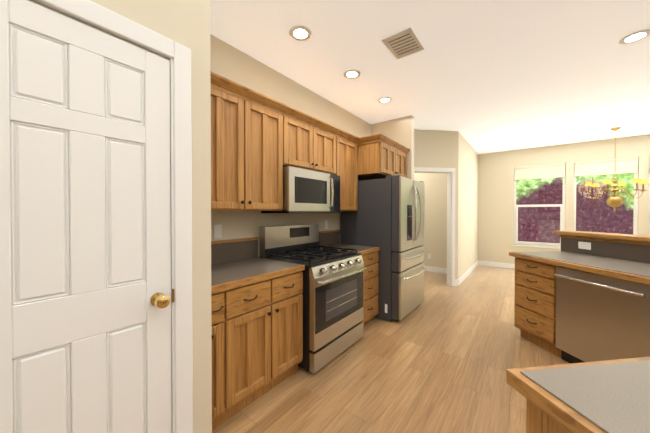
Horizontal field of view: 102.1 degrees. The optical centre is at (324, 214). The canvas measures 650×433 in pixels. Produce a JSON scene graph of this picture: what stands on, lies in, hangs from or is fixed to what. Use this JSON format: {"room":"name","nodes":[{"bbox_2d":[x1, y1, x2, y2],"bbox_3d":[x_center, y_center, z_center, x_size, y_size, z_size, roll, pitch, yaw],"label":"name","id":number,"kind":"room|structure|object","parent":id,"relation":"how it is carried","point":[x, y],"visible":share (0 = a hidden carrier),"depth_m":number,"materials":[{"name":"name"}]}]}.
{"room":"kitchen","nodes":[
{"label":"kitchen","id":0,"kind":"room"},
{"bbox_2d":[29,0,211,432],"bbox_3d":[-2.037,-0.067,0.343,0.900,2.880,3.460,0,1,38],"label":"wall","id":1,"kind":"structure","parent":0,"point":[185,23],"depth_m":1.39,"materials":[{"name":"beige paint"}]},
{"bbox_2d":[0,0,171,432],"bbox_3d":[-0.898,0.309,1.009,0.092,2.091,0.598,0,1,38],"label":"pantry door","id":2,"kind":"structure","parent":1,"relation":"in","point":[85,276],"depth_m":1.01,"materials":[{"name":"white wood"}]},
{"bbox_2d":[34,0,192,432],"bbox_3d":[-0.914,0.268,1.020,0.054,2.198,0.790,0,1,38],"label":"door frame","id":3,"kind":"structure","parent":1,"relation":"attached to","point":[178,55],"depth_m":1.28,"materials":[{"name":"white painted wood"}]},
{"bbox_2d":[210,34,370,257],"bbox_3d":[-0.200,-0.095,3.346,0.150,2.880,3.540,0,1,38],"label":"wall","id":4,"kind":"structure","parent":0,"point":[230,62],"depth_m":2.72,"materials":[{"name":"beige paint"}]},
{"bbox_2d":[214,225,221,237],"bbox_3d":[-0.927,0.145,2.273,0.007,0.116,0.070,0,1,38],"label":"outlet","id":5,"kind":"object","parent":4,"relation":"attached to","point":[217,231],"depth_m":2.27,"materials":[{"name":"white plastic"}]},
{"bbox_2d":[211,87,282,210],"bbox_3d":[-0.787,-0.489,2.149,0.370,0.910,0.928,0,1,38],"label":"upper cabinet","id":6,"kind":"object","parent":4,"relation":"attached to","point":[246,155],"visible":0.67,"depth_m":2.10,"materials":[{"name":"brown wood"}]},
{"bbox_2d":[210,71,409,154],"bbox_3d":[0.178,-0.963,2.885,0.362,0.080,3.277,0,1,38],"label":"crown molding","id":7,"kind":"structure","parent":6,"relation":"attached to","point":[226,85],"depth_m":2.47,"materials":[{"name":"brown wood"}]},
{"bbox_2d":[283,116,335,174],"bbox_3d":[-0.244,-0.710,2.853,0.370,0.480,0.845,0,1,38],"label":"upper cabinet","id":8,"kind":"object","parent":4,"relation":"attached to","point":[307,147],"visible":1,"depth_m":2.71,"materials":[{"name":"brown wood"}]},
{"bbox_2d":[261,166,339,212],"bbox_3d":[-0.208,-0.232,2.831,0.458,0.433,0.839,0,1,38],"label":"over-the-range microwave","id":9,"kind":"object","parent":8,"relation":"attached to","point":[307,191],"visible":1,"depth_m":2.62,"materials":[{"name":"silver metal"}]},
{"bbox_2d":[335,137,357,210],"bbox_3d":[0.176,-0.500,3.401,0.370,0.910,0.523,0,1,38],"label":"upper cabinet","id":10,"kind":"object","parent":4,"relation":"attached to","point":[346,161],"visible":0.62,"depth_m":3.29,"materials":[{"name":"brown wood"}]},
{"bbox_2d":[358,142,406,180],"bbox_3d":[0.751,-0.750,3.900,0.670,0.420,0.963,0,1,38],"label":"upper cabinet","id":11,"kind":"object","parent":4,"relation":"attached to","point":[377,160],"visible":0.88,"depth_m":3.50,"materials":[{"name":"brown wood"}]},
{"bbox_2d":[212,265,569,432],"bbox_3d":[1.875,1.389,1.915,7.700,0.060,11.000,0,1,38],"label":"floor","id":12,"kind":"structure","parent":0,"point":[443,356],"depth_m":2.20,"materials":[{"name":"brown wood"}]},
{"bbox_2d":[211,271,302,429],"bbox_3d":[-0.683,0.912,2.057,0.658,0.890,0.888,0,1,38],"label":"base cabinet","id":13,"kind":"object","parent":12,"relation":"on","point":[257,340],"visible":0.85,"depth_m":1.83,"materials":[{"name":"brown wood"}]},
{"bbox_2d":[211,230,379,293],"bbox_3d":[-0.259,0.344,2.622,0.639,0.243,2.310,0,1,38],"label":"countertop","id":14,"kind":"structure","parent":13,"relation":"on","point":[236,263],"depth_m":2.24,"materials":[{"name":"laminate"}]},
{"bbox_2d":[260,224,365,372],"bbox_3d":[-0.088,0.734,2.693,0.772,1.235,0.830,0,1,38],"label":"range","id":15,"kind":"object","parent":12,"relation":"on","point":[333,301],"visible":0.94,"depth_m":2.48,"materials":[{"name":"silver metal"}]},
{"bbox_2d":[362,251,378,324],"bbox_3d":[0.280,0.901,3.308,0.658,0.890,0.574,0,1,38],"label":"base cabinet","id":16,"kind":"object","parent":12,"relation":"on","point":[371,266],"visible":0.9,"depth_m":3.18,"materials":[{"name":"brown wood"}]},
{"bbox_2d":[341,175,425,321],"bbox_3d":[0.883,0.426,3.797,0.952,1.830,0.940,0,1,38],"label":"fridge","id":17,"kind":"object","parent":12,"relation":"on","point":[387,217],"visible":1,"depth_m":3.36,"materials":[{"name":"grey metal"}]},
{"bbox_2d":[514,257,560,357],"bbox_3d":[2.441,0.907,2.737,0.752,0.888,0.757,0,1,38],"label":"base cabinet","id":18,"kind":"object","parent":12,"relation":"on","point":[535,305],"visible":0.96,"depth_m":2.54,"materials":[{"name":"brown wood"}]},
{"bbox_2d":[526,399,568,432],"bbox_3d":[1.126,0.929,0.370,1.058,0.887,0.875,0,1,-7],"label":"base cabinet","id":19,"kind":"object","parent":12,"relation":"on","point":[538,420],"depth_m":0.69,"materials":[{"name":"brown wood"}]},
{"bbox_2d":[506,251,649,432],"bbox_3d":[1.810,0.455,1.334,1.565,0.044,3.796,0,1,38],"label":"countertop","id":20,"kind":"structure","parent":19,"relation":"on","point":[609,396],"depth_m":0.68,"materials":[{"name":"grey laminate"}]},
{"bbox_2d":[554,266,649,363],"bbox_3d":[2.468,0.919,2.153,0.653,0.875,0.674,0,1,-7],"label":"dishwasher","id":21,"kind":"object","parent":12,"relation":"on","point":[599,317],"visible":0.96,"depth_m":2.10,"materials":[{"name":"grey metal"}]},
{"bbox_2d":[554,231,649,263],"bbox_3d":[2.907,0.776,2.197,0.260,1.160,1.780,0,1,-7],"label":"raised bar counter","id":22,"kind":"object","parent":12,"relation":"on","point":[632,247],"depth_m":2.57,"materials":[{"name":"grey laminate"}]},
{"bbox_2d":[371,115,413,179],"bbox_3d":[1.101,-0.104,4.339,0.700,2.880,0.120,0,1,38],"label":"wall","id":23,"kind":"structure","parent":0,"point":[400,130],"depth_m":4.15,"materials":[{"name":"beige paint"}]},
{"bbox_2d":[210,0,649,153],"bbox_3d":[1.875,-1.561,1.888,7.700,0.080,11.000,0,1,38],"label":"ceiling","id":24,"kind":"structure","parent":0,"point":[486,76],"depth_m":2.60,"materials":[{"name":"white paint"}]},
{"bbox_2d":[289,25,311,40],"bbox_3d":[-0.206,-1.518,2.202,0.190,0.011,0.190,0,1,38],"label":"recessed light","id":25,"kind":"object","parent":24,"relation":"in","point":[300,33],"visible":1,"depth_m":2.19,"materials":[{"name":"white"}]},
{"bbox_2d":[343,69,360,78],"bbox_3d":[0.294,-1.524,2.852,0.190,0.011,0.190,0,1,38],"label":"recessed light","id":26,"kind":"object","parent":24,"relation":"in","point":[352,74],"visible":0.98,"depth_m":2.85,"materials":[{"name":"white"}]},
{"bbox_2d":[378,97,391,102],"bbox_3d":[0.800,-1.530,3.509,0.190,0.011,0.190,0,1,38],"label":"recessed light","id":27,"kind":"object","parent":24,"relation":"in","point":[384,99],"visible":0.98,"depth_m":3.48,"materials":[{"name":"white"}]},
{"bbox_2d":[381,27,423,58],"bbox_3d":[0.702,-1.519,2.349,0.260,0.011,0.360,0,1,38],"label":"ceiling vent","id":28,"kind":"object","parent":24,"relation":"in","point":[403,43],"visible":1,"depth_m":2.33,"materials":[{"name":"white metal"}]},
{"bbox_2d":[585,127,647,210],"bbox_3d":[5.196,-0.802,4.702,0.793,1.490,0.735,0,1,38],"label":"chandelier","id":29,"kind":"object","parent":24,"relation":"hanging from","point":[614,201],"visible":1,"depth_m":4.67,"materials":[{"name":"gold metal"}]},
{"bbox_2d":[619,29,649,43],"bbox_3d":[2.655,-1.518,2.246,0.190,0.011,0.190,0,1,38],"label":"recessed light","id":30,"kind":"object","parent":24,"relation":"in","point":[636,36],"visible":1,"depth_m":2.23,"materials":[{"name":"white"}]},
{"bbox_2d":[414,173,446,267],"bbox_3d":[2.072,-0.123,6.430,2.289,2.880,0.120,0,1,38],"label":"wall","id":31,"kind":"structure","parent":0,"point":[435,231],"depth_m":6.00,"materials":[{"name":"beige paint"}]},
{"bbox_2d":[424,266,446,273],"bbox_3d":[2.072,1.258,6.360,2.189,0.120,0.013,0,1,38],"label":"baseboard","id":32,"kind":"structure","parent":31,"relation":"attached to","point":[428,268],"depth_m":5.99,"materials":[{"name":"white wood"}]},
{"bbox_2d":[414,129,458,279],"bbox_3d":[1.672,-0.108,4.845,1.618,2.880,0.120,0,1,-7],"label":"wall","id":33,"kind":"structure","parent":0,"point":[436,148],"depth_m":4.83,"materials":[{"name":"beige paint"}]},
{"bbox_2d":[414,167,454,285],"bbox_3d":[1.936,0.236,4.882,0.950,2.190,0.152,0,1,-7],"label":"door frame","id":34,"kind":"structure","parent":33,"relation":"attached to","point":[450,172],"depth_m":4.87,"materials":[{"name":"white wood"}]},
{"bbox_2d":[458,132,477,278],"bbox_3d":[3.185,-0.118,5.901,0.120,2.880,2.461,0,1,38],"label":"wall","id":35,"kind":"structure","parent":0,"point":[467,201],"depth_m":5.62,"materials":[{"name":"beige paint"}]},
{"bbox_2d":[455,261,477,285],"bbox_3d":[3.203,1.262,5.853,0.042,0.120,2.496,0,1,38],"label":"baseboard","id":36,"kind":"structure","parent":35,"relation":"attached to","point":[460,280],"depth_m":5.45,"materials":[{"name":"white wood"}]},
{"bbox_2d":[478,134,649,263],"bbox_3d":[5.979,-0.114,5.399,5.161,2.880,0.150,0,1,38],"label":"wall","id":37,"kind":"structure","parent":0,"point":[495,206],"depth_m":6.31,"materials":[{"name":"beige paint"}]},
{"bbox_2d":[478,260,514,268],"bbox_3d":[5.964,1.267,5.318,5.011,0.120,0.016,0,1,38],"label":"baseboard","id":38,"kind":"structure","parent":37,"relation":"attached to","point":[485,263],"depth_m":6.59,"materials":[{"name":"white wood"}]},
{"bbox_2d":[513,163,565,248],"bbox_3d":[4.977,-0.195,6.121,0.970,1.910,0.125,0,1,38],"label":"window","id":39,"kind":"structure","parent":37,"relation":"in","point":[549,171],"depth_m":6.09,"materials":[{"name":"white"}]},
{"bbox_2d":[573,157,637,234],"bbox_3d":[5.817,-0.189,5.475,0.970,1.910,0.125,0,1,38],"label":"window","id":40,"kind":"structure","parent":37,"relation":"in","point":[604,167],"depth_m":5.43,"materials":[{"name":"white"}]},
{"bbox_2d":[648,156,649,235],"bbox_3d":[6.658,-0.183,4.829,0.970,1.910,0.125,0,1,38],"label":"window","id":41,"kind":"structure","parent":37,"relation":"in","point":[649,200],"depth_m":5.11,"materials":[{"name":"white"}]},
{"label":"outside","id":42,"kind":"structure","parent":0,"visible":0},
{"bbox_2d":[516,173,633,242],"bbox_3d":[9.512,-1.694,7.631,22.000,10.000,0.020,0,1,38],"label":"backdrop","id":43,"kind":"structure","parent":42,"point":[522,186],"depth_m":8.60,"materials":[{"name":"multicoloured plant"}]}
]}

